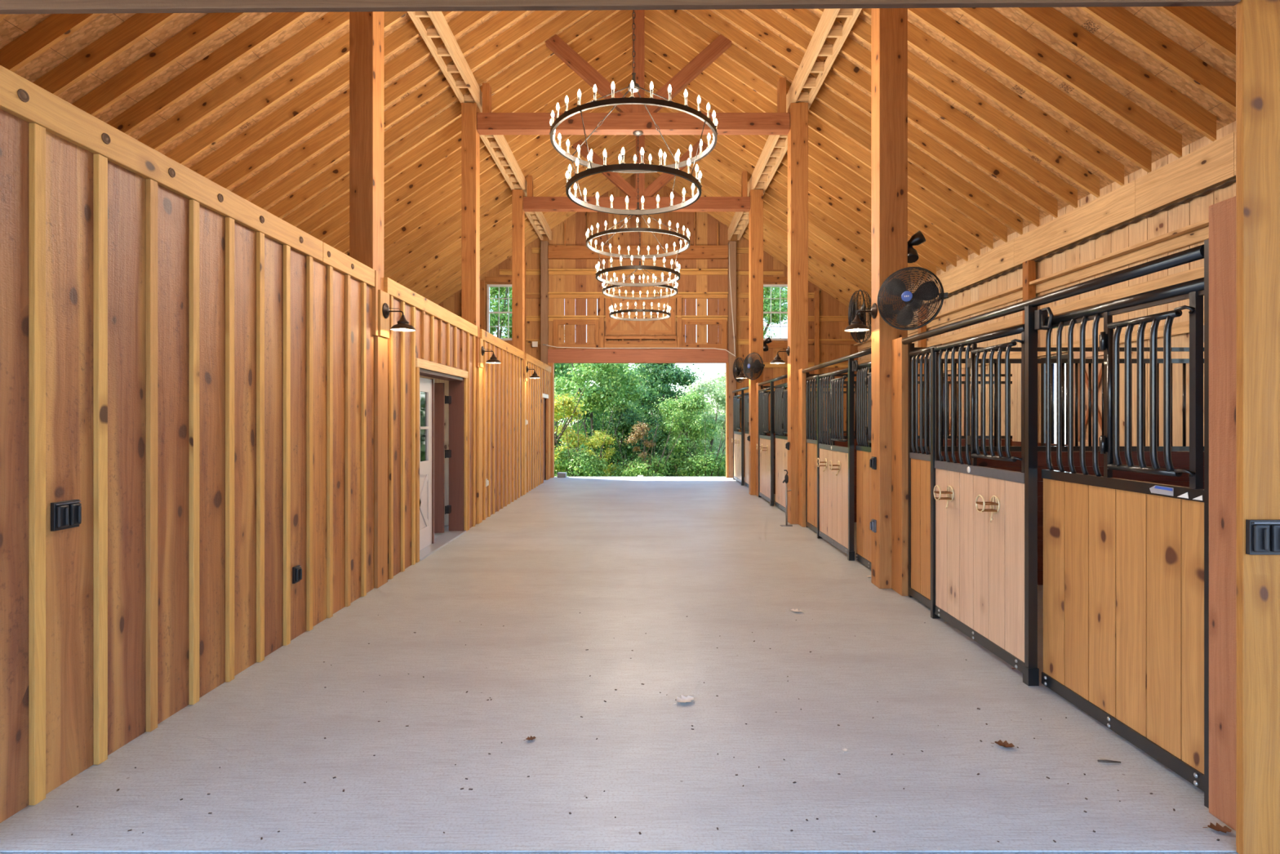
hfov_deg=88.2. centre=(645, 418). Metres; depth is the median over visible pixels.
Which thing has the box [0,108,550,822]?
wall
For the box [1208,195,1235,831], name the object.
post
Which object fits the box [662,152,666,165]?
candle
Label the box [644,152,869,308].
rafter
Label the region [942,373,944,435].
window
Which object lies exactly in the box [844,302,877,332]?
wall lamp
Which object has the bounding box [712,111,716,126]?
candle
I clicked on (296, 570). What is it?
outlet box
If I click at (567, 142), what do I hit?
candle
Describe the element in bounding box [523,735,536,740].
fallen leaf
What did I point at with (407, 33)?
rafter
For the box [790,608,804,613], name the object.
fallen leaf
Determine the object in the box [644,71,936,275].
rafter
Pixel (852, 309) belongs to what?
wall fan
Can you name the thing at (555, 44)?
truss
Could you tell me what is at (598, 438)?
shrub
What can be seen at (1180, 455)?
wall
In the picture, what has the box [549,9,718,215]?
chandelier
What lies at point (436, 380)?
door frame
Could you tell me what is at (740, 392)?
stud
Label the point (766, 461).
stall
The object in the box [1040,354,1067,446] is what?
window
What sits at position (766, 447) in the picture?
rack
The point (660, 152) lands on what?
candle
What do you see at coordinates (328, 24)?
rafter
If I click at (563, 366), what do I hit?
tree
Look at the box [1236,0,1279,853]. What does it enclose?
post
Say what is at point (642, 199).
candle
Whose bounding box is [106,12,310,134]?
rafter
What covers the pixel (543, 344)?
cable
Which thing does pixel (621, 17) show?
rafter
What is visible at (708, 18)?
rafter
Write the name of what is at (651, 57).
rafter
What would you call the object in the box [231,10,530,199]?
rafter
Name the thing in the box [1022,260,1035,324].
wall post
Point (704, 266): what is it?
wall
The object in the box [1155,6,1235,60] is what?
rafter
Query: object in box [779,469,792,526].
stand
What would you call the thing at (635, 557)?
floor
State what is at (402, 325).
wall lamp
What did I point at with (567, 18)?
rafter
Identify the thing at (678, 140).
rafter
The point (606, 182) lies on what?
rafter
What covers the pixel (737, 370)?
wall fan
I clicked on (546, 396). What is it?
door
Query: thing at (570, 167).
candle
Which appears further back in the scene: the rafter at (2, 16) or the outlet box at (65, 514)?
the rafter at (2, 16)
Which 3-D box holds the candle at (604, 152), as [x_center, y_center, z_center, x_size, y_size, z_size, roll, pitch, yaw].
[-0.339,-2.189,5.545,0.042,0.143,0.044,0,0,0]
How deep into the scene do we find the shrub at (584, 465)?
21.60 m
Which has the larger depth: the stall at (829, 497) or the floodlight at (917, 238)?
the stall at (829, 497)
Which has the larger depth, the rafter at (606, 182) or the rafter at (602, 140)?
the rafter at (606, 182)
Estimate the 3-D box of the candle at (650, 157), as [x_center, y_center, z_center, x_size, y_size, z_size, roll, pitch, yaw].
[0.052,-2.670,6.848,0.042,0.143,0.044,0,0,0]
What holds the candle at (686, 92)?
on the chandelier at (593, 168)
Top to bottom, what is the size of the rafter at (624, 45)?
4.008 m
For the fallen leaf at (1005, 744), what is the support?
on the floor
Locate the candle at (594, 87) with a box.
[592,84,596,102]
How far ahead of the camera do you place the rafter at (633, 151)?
15.82 m
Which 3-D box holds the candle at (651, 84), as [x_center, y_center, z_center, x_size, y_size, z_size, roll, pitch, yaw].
[0.052,-2.670,5.372,0.042,0.143,0.044,0,0,0]
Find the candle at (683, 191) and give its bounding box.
[681,188,685,202]
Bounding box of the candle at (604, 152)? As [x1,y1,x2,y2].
[602,149,606,165]
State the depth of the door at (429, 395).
8.76 m
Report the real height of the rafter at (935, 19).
3.962 m
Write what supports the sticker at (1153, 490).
attached to the stall at (1126, 565)
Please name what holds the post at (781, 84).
on the tie beam at (487, 123)
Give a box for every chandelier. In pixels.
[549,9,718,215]
[585,130,690,286]
[602,216,677,320]
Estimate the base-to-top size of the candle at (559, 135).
0.143 m
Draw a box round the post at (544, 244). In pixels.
[540,240,548,477]
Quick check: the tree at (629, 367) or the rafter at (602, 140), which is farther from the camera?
the tree at (629, 367)
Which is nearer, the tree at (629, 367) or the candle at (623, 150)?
the candle at (623, 150)
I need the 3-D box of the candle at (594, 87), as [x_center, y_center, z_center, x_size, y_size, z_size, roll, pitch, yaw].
[-0.412,-2.670,5.420,0.042,0.143,0.044,0,0,0]
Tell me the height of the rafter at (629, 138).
4.008 m
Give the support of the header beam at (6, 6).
attached to the wall at (1236, 4)
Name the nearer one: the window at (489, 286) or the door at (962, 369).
the door at (962, 369)
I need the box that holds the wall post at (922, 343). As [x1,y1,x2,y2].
[917,304,926,435]
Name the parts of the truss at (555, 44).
king post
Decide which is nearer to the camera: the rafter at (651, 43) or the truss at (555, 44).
the truss at (555, 44)
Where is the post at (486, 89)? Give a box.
[482,83,491,112]
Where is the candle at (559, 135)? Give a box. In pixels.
[558,133,561,148]
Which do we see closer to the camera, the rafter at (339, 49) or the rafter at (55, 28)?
the rafter at (55, 28)
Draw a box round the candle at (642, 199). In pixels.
[640,196,644,209]
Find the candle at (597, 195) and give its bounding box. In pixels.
[595,192,599,206]
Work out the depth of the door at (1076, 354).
8.33 m
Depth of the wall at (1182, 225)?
8.02 m
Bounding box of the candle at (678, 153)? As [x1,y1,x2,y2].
[676,149,679,162]
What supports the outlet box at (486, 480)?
attached to the wall at (201, 382)
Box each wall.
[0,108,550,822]
[438,173,857,476]
[763,386,867,493]
[808,373,1012,522]
[853,120,1235,446]
[914,347,1204,584]
[1235,4,1236,846]
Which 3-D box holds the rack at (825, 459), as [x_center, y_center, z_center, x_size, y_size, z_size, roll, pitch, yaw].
[2.189,0.576,8.170,0.104,0.175,0.111,0,0,0]
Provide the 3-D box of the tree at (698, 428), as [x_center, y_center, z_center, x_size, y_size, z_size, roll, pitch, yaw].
[1.602,1.999,23.935,2.736,6.141,2.859,0,0,-17]
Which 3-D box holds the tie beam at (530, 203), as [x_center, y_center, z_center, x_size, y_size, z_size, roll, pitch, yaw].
[-0.172,-4.355,13.435,4.595,0.250,0.190,0,0,0]
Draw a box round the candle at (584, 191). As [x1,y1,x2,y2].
[583,188,586,202]
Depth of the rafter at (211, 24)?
6.39 m
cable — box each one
[542,344,735,356]
[728,243,735,355]
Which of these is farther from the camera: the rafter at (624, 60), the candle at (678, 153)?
the rafter at (624, 60)
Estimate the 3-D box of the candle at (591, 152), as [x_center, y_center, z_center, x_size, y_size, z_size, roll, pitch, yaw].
[-0.549,-2.670,6.721,0.042,0.143,0.044,0,0,0]
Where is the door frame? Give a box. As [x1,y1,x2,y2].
[419,375,448,525]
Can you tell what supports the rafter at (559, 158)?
attached to the ceiling
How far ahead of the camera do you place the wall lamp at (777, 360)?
9.75 m
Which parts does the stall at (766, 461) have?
door stop post, rail, rail, rail, divider post, track rail, rail, rail, board panel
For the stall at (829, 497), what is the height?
2.262 m
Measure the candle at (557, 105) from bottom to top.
0.143 m
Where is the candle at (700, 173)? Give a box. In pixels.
[698,170,702,186]
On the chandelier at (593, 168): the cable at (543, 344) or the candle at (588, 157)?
the candle at (588, 157)
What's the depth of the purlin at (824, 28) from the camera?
9.26 m
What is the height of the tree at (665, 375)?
8.592 m
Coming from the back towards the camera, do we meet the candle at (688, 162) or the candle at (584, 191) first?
the candle at (584, 191)
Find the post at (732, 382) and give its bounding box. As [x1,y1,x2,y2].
[728,240,736,477]
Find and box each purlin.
[407,11,551,239]
[728,8,862,239]
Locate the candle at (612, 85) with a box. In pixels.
[610,81,614,98]
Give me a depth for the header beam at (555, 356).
17.21 m
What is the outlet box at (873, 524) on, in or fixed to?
attached to the timber post at (889, 26)
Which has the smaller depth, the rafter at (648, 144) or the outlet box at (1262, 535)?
the outlet box at (1262, 535)
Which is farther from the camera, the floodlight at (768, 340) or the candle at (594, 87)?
the floodlight at (768, 340)
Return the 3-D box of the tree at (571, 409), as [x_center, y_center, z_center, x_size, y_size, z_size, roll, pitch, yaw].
[-2.946,1.638,22.496,2.106,5.422,2.260,0,0,-36]
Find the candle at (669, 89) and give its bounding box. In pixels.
[667,84,672,102]
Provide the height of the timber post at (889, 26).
6.170 m
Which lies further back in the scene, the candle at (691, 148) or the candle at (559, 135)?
the candle at (691, 148)
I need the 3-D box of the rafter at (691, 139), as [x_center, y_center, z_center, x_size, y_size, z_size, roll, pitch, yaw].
[2.728,-4.676,13.787,5.605,3.962,0.040,0,0,0]
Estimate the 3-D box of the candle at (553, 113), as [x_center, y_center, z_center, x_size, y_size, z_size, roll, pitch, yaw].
[-0.823,-2.670,5.877,0.042,0.143,0.044,0,0,0]
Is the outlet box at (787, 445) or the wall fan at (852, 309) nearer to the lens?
the wall fan at (852, 309)
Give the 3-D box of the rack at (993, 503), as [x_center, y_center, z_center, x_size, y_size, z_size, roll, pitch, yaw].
[2.189,0.576,4.220,0.104,0.175,0.111,0,0,0]
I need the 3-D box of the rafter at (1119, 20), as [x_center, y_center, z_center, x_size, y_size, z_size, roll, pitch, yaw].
[2.728,-4.676,5.997,5.605,3.962,0.040,0,0,0]
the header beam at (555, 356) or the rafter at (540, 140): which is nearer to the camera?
the rafter at (540, 140)
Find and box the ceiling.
[0,4,1235,284]
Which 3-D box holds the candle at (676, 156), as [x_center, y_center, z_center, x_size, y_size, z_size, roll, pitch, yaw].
[0.268,-2.189,5.625,0.042,0.143,0.044,0,0,0]
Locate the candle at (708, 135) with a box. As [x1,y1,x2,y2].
[706,133,710,148]
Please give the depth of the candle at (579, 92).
5.49 m
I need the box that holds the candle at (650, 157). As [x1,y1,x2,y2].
[648,154,651,164]
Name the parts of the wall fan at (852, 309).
fan blade, fan blade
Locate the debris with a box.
[71,612,1219,842]
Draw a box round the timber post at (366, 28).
[349,11,383,587]
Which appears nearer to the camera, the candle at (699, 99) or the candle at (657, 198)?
the candle at (699, 99)
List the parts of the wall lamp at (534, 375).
lamp shade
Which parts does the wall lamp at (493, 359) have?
plate, lamp shade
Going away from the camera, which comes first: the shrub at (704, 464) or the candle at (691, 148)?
the candle at (691, 148)
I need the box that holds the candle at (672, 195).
[670,192,673,206]
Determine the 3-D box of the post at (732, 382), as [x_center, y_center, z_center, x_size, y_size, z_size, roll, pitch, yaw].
[2.277,-1.535,17.297,0.195,6.170,0.195,0,0,0]
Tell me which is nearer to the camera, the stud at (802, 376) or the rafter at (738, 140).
the stud at (802, 376)
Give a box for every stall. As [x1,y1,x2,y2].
[732,386,748,487]
[757,373,787,511]
[801,347,871,568]
[902,239,1208,808]
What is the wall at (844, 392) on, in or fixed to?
on the floor
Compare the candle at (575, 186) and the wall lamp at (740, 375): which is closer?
the candle at (575, 186)
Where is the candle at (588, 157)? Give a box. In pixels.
[586,154,591,169]
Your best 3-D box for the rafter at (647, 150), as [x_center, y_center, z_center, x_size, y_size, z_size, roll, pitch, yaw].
[2.728,-4.676,15.837,5.605,3.962,0.040,0,0,0]
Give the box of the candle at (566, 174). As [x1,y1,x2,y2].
[564,171,568,186]
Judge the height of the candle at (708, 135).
0.143 m
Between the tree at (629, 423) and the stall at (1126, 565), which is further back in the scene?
the tree at (629, 423)
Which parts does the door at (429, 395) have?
casing, pane, panel, panel, head casing, casing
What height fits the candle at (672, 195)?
0.143 m
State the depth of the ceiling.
7.12 m
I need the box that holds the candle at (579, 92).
[576,89,581,106]
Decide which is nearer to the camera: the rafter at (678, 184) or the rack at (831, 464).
the rack at (831, 464)
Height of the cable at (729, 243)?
2.901 m
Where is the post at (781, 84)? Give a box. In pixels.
[777,77,786,112]
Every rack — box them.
[761,444,768,453]
[816,457,827,471]
[829,460,840,475]
[933,484,954,508]
[975,494,999,521]
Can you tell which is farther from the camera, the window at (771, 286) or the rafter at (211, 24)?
the window at (771, 286)
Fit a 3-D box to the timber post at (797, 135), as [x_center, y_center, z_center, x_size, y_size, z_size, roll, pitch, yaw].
[2.259,-1.535,9.770,0.258,6.170,0.220,0,0,0]
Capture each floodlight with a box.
[763,337,772,351]
[907,231,925,262]
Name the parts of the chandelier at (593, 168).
drop rod, drop rod, hanger rod, hanger rod, chain, hanger rod, hanger rod, drop rod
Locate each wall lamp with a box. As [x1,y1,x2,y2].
[382,302,416,331]
[481,346,501,363]
[526,365,540,378]
[736,368,750,378]
[769,346,790,364]
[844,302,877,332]
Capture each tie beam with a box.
[476,112,790,134]
[523,196,750,211]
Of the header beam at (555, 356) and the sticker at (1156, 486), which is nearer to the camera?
the sticker at (1156, 486)
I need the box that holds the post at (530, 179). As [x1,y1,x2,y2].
[527,175,533,196]
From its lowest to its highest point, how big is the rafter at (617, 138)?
4.008 m
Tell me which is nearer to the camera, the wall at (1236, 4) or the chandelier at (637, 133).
the wall at (1236, 4)
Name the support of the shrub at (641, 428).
on the ground
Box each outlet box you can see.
[50,499,81,531]
[292,564,302,583]
[485,479,488,486]
[785,441,789,449]
[869,456,876,469]
[869,519,876,532]
[1245,519,1279,555]
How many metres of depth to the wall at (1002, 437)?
9.78 m
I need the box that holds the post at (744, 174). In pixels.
[741,171,747,196]
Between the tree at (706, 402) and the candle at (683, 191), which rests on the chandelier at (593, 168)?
the candle at (683, 191)
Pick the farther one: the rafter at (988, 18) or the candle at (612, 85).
the rafter at (988, 18)
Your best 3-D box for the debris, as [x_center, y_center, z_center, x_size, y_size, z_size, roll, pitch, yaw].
[-0.042,1.549,3.836,4.452,0.002,2.847,0,0,0]
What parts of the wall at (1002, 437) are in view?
rail, plank panel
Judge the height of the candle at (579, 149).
0.143 m
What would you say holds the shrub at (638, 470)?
on the ground
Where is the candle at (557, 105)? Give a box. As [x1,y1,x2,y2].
[555,102,559,119]
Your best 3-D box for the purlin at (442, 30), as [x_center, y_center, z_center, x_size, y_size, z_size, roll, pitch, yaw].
[-2.570,-4.740,9.815,0.280,0.230,14.670,0,0,0]
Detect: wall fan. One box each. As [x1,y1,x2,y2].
[733,357,747,382]
[742,352,764,379]
[848,289,871,343]
[876,266,948,330]
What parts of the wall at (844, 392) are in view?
rail, plank panel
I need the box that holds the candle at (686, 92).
[684,89,688,106]
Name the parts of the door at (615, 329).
door frame, slotted sill, door frame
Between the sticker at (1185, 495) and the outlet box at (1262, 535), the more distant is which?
the sticker at (1185, 495)
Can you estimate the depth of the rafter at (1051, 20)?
6.39 m
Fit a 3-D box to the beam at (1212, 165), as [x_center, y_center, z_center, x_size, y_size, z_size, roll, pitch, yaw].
[5.572,-2.483,9.880,0.080,0.416,14.836,0,0,0]
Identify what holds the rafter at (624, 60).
attached to the ceiling
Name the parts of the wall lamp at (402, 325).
plate, arm, lamp shade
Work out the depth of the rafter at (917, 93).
8.44 m
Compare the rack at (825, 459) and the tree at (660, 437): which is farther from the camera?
the tree at (660, 437)
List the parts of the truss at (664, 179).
king post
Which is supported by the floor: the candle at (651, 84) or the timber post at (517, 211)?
the timber post at (517, 211)
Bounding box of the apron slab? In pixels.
[0,853,1239,853]
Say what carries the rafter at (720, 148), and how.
attached to the ceiling
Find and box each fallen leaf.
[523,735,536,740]
[674,694,693,703]
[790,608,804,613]
[993,739,1014,746]
[1203,822,1231,832]
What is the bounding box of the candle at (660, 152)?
[658,149,662,165]
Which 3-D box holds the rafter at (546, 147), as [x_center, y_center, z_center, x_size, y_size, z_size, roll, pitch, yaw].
[-2.962,-4.652,12.967,5.675,4.008,0.040,0,0,0]
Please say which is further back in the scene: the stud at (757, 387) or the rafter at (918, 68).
the stud at (757, 387)
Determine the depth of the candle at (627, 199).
6.71 m
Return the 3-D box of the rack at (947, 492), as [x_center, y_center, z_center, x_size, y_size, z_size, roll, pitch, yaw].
[2.189,0.576,4.840,0.104,0.175,0.111,0,0,0]
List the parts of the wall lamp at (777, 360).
lamp shade, plate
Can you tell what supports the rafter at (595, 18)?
attached to the ceiling
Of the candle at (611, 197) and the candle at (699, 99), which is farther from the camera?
the candle at (611, 197)
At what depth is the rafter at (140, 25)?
5.98 m
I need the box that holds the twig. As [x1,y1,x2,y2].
[1097,759,1120,763]
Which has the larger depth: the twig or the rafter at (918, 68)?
the rafter at (918, 68)
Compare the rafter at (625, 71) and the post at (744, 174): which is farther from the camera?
the post at (744, 174)
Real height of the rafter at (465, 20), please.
4.008 m
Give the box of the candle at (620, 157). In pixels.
[618,154,621,164]
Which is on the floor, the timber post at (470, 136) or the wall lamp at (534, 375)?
the timber post at (470, 136)
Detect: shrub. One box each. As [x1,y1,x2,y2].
[554,395,614,476]
[609,404,674,476]
[622,421,681,475]
[672,404,725,476]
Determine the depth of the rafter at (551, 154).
13.36 m
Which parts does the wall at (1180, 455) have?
rail, plank panel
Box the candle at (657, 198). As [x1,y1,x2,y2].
[655,195,659,208]
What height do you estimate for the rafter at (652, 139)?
3.962 m
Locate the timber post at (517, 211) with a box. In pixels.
[511,189,524,351]
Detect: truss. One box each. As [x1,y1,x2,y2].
[545,9,731,112]
[572,134,707,196]
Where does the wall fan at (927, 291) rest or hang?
attached to the timber post at (889, 26)
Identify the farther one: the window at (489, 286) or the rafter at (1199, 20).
the window at (489, 286)
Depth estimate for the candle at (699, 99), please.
5.60 m
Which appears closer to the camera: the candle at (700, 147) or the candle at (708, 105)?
the candle at (708, 105)
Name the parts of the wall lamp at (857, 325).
lamp shade, plate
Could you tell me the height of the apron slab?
0.248 m
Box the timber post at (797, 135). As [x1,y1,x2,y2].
[787,102,808,524]
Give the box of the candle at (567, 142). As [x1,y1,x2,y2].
[566,139,569,154]
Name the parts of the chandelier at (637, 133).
hanger rod, hanger rod, chain, ceiling plate, hanger rod, hanger rod, drop rod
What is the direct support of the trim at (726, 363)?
attached to the wall at (704, 266)
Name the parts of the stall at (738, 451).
door stop post, track rail, divider post, board panel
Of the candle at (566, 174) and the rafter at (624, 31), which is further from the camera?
the rafter at (624, 31)
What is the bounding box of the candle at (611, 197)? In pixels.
[610,195,613,208]
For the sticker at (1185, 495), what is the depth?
2.79 m
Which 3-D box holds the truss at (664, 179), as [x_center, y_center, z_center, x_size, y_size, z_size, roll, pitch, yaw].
[-0.100,-5.431,13.430,2.744,1.898,0.160,0,0,0]
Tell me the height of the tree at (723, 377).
7.860 m
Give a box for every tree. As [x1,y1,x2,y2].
[489,287,511,337]
[554,326,595,439]
[554,341,659,467]
[554,385,622,476]
[554,386,593,476]
[574,382,657,464]
[578,400,660,476]
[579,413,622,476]
[600,363,675,458]
[622,363,707,446]
[633,414,697,476]
[650,389,724,476]
[669,401,725,476]
[676,373,725,475]
[697,369,725,451]
[763,287,787,337]
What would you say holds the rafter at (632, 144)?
attached to the ceiling
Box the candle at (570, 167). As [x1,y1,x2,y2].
[567,164,571,180]
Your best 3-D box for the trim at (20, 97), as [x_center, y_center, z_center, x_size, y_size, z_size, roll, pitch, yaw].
[-2.513,-1.262,9.820,0.155,0.153,14.720,0,0,0]
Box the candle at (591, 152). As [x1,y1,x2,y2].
[590,149,593,163]
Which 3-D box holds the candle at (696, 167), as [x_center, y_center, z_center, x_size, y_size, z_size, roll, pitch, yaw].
[0.460,-2.189,5.876,0.042,0.143,0.044,0,0,0]
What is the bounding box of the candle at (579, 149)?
[577,145,581,159]
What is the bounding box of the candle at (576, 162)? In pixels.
[574,158,578,174]
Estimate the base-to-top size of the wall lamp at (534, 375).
0.260 m
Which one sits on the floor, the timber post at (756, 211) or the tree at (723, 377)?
the timber post at (756, 211)
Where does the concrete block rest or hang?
on the floor
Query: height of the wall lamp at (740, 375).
0.260 m
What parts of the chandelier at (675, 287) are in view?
chain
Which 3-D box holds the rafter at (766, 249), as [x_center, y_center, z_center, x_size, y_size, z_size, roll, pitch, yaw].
[2.728,-4.676,17.067,5.605,3.962,0.040,0,0,0]
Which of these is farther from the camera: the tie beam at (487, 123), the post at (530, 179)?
the post at (530, 179)
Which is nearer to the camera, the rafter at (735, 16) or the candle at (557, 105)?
the candle at (557, 105)
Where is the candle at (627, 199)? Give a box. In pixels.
[625,196,628,209]
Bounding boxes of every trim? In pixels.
[0,65,551,373]
[547,362,554,477]
[725,362,728,477]
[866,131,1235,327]
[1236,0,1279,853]
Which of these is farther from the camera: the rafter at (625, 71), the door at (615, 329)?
the door at (615, 329)
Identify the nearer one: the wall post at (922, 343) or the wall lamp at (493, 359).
the wall lamp at (493, 359)
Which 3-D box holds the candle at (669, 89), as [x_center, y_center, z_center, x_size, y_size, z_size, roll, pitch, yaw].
[0.202,-2.670,5.420,0.042,0.143,0.044,0,0,0]
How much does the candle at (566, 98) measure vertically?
0.143 m
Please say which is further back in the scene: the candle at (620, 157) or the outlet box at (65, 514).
the candle at (620, 157)
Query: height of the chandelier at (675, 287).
2.156 m
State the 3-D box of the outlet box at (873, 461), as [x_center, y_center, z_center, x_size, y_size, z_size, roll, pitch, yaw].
[2.105,0.415,6.110,0.048,0.115,0.075,0,0,0]
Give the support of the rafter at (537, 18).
attached to the ceiling
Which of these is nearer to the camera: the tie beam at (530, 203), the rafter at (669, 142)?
the tie beam at (530, 203)
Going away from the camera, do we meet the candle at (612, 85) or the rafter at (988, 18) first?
the candle at (612, 85)
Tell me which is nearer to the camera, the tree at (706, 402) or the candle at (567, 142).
the candle at (567, 142)
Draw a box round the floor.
[0,476,1237,853]
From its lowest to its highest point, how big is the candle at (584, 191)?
0.143 m
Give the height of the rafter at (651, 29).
3.962 m
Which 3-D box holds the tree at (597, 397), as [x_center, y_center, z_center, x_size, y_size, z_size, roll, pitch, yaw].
[-1.962,1.072,25.156,4.229,8.164,4.418,0,0,32]
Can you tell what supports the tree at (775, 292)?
on the ground
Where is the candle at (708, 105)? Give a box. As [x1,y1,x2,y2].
[706,102,711,119]
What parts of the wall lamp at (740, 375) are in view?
lamp shade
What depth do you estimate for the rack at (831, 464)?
7.59 m
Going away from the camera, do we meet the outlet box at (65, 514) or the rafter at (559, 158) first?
the outlet box at (65, 514)
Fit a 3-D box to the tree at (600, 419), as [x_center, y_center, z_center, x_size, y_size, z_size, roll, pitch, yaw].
[-1.399,1.626,39.065,6.238,8.413,5.970,0,0,16]
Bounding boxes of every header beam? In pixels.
[0,0,1240,13]
[547,349,728,363]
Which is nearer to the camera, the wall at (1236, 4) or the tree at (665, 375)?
the wall at (1236, 4)
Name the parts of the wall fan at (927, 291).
mounting plate, fan blade, fan blade, motor, fan blade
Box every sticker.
[1149,484,1173,495]
[1154,485,1172,490]
[1177,492,1202,500]
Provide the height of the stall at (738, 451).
2.262 m
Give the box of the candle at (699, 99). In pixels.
[697,96,701,112]
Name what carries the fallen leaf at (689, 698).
on the floor
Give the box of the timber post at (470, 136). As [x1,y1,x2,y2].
[461,102,479,337]
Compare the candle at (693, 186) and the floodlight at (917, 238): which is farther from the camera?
the candle at (693, 186)
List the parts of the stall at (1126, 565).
post, rail, board panel, rail, door stop post, rail, rail, rail, divider post, track rail, rail, board panel, rail, gate frame, post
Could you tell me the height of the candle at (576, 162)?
0.143 m
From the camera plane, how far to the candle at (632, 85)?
5.35 m
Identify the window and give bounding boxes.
[487,284,511,340]
[763,284,787,340]
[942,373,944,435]
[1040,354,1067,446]
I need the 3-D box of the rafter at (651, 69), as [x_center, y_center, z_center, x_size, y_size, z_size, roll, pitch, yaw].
[2.728,-4.676,12.147,5.605,3.962,0.040,0,0,0]
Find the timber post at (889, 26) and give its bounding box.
[871,8,907,588]
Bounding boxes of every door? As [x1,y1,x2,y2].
[415,358,467,562]
[542,393,548,483]
[604,297,676,349]
[947,368,964,435]
[1073,351,1103,446]
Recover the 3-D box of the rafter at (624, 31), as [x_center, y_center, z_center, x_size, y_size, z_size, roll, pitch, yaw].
[-2.962,-4.652,10.917,5.675,4.008,0.040,0,0,0]
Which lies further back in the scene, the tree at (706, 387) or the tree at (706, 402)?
the tree at (706, 402)
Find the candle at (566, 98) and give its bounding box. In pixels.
[564,95,568,112]
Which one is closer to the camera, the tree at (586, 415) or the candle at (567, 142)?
the candle at (567, 142)
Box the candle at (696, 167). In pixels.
[695,164,699,180]
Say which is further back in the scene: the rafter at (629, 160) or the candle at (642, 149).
the rafter at (629, 160)
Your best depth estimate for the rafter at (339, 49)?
7.62 m
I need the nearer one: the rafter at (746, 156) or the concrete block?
the rafter at (746, 156)
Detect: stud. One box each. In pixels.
[737,391,741,431]
[755,382,760,496]
[798,368,805,526]
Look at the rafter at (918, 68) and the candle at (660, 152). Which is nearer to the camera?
the candle at (660, 152)
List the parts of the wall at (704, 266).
loft frame, loft frame, loft frame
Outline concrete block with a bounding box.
[556,471,566,477]
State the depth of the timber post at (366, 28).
6.00 m
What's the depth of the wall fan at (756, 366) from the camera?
12.86 m
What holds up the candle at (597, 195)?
on the chandelier at (593, 168)
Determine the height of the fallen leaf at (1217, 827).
0.013 m
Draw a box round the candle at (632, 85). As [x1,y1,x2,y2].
[630,80,634,97]
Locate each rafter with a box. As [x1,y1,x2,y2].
[0,13,10,21]
[0,13,101,72]
[32,13,180,96]
[71,12,249,116]
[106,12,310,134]
[137,12,349,150]
[164,11,408,164]
[189,11,455,177]
[211,10,495,189]
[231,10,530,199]
[250,10,562,209]
[266,10,591,218]
[281,9,619,226]
[296,9,631,234]
[309,19,631,240]
[321,34,631,247]
[333,48,631,253]
[344,62,631,256]
[383,74,631,250]
[383,88,631,261]
[383,108,619,271]
[383,134,602,277]
[389,134,616,281]
[396,134,628,285]
[404,134,635,288]
[409,138,635,293]
[416,146,635,295]
[422,153,635,298]
[427,161,634,302]
[433,173,635,304]
[644,9,993,248]
[644,17,980,255]
[644,33,968,261]
[644,47,956,266]
[644,60,946,271]
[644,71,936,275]
[644,83,927,280]
[644,93,918,284]
[644,134,871,288]
[644,137,871,295]
[644,145,871,302]
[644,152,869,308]
[644,159,862,308]
[648,172,858,309]
[652,134,871,280]
[657,9,1007,242]
[657,111,910,288]
[664,134,871,272]
[684,9,1022,235]
[712,8,1039,226]
[742,8,1057,217]
[777,8,1077,208]
[814,8,1099,197]
[860,8,1124,186]
[907,8,1151,173]
[954,7,1182,158]
[1012,7,1216,141]
[1079,6,1235,111]
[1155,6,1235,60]
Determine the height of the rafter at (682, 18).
3.962 m
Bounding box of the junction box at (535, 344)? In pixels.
[532,341,537,346]
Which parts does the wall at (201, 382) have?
post casing, post casing, post casing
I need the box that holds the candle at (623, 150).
[620,147,625,164]
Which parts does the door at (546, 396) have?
casing, panel, head casing, casing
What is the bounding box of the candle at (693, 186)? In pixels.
[690,183,694,198]
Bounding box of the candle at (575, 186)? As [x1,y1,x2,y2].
[573,183,577,198]
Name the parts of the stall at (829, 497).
post, rail, board panel, rail, door stop post, rail, rail, rail, track rail, divider post, rail, board panel, rail, gate frame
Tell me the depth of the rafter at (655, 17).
10.49 m
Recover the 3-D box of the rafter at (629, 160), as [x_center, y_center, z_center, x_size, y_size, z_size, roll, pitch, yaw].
[-2.962,-4.652,16.247,5.675,4.008,0.040,0,0,0]
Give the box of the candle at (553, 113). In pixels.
[550,111,554,126]
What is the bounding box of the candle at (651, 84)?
[649,81,653,98]
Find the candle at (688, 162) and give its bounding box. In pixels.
[687,158,691,174]
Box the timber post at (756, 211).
[748,189,763,494]
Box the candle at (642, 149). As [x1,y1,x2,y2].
[640,146,644,164]
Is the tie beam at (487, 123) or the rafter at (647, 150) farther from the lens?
the rafter at (647, 150)
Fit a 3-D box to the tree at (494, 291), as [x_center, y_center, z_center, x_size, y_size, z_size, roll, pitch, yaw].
[-6.608,-0.687,29.092,4.726,12.351,4.938,0,0,-25]
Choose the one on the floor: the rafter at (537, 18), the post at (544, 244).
the post at (544, 244)
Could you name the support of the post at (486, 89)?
on the tie beam at (487, 123)
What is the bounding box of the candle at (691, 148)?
[688,145,692,159]
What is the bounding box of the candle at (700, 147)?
[698,140,702,154]
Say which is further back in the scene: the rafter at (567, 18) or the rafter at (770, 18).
the rafter at (567, 18)
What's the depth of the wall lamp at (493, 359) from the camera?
9.76 m
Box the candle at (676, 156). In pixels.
[675,153,679,169]

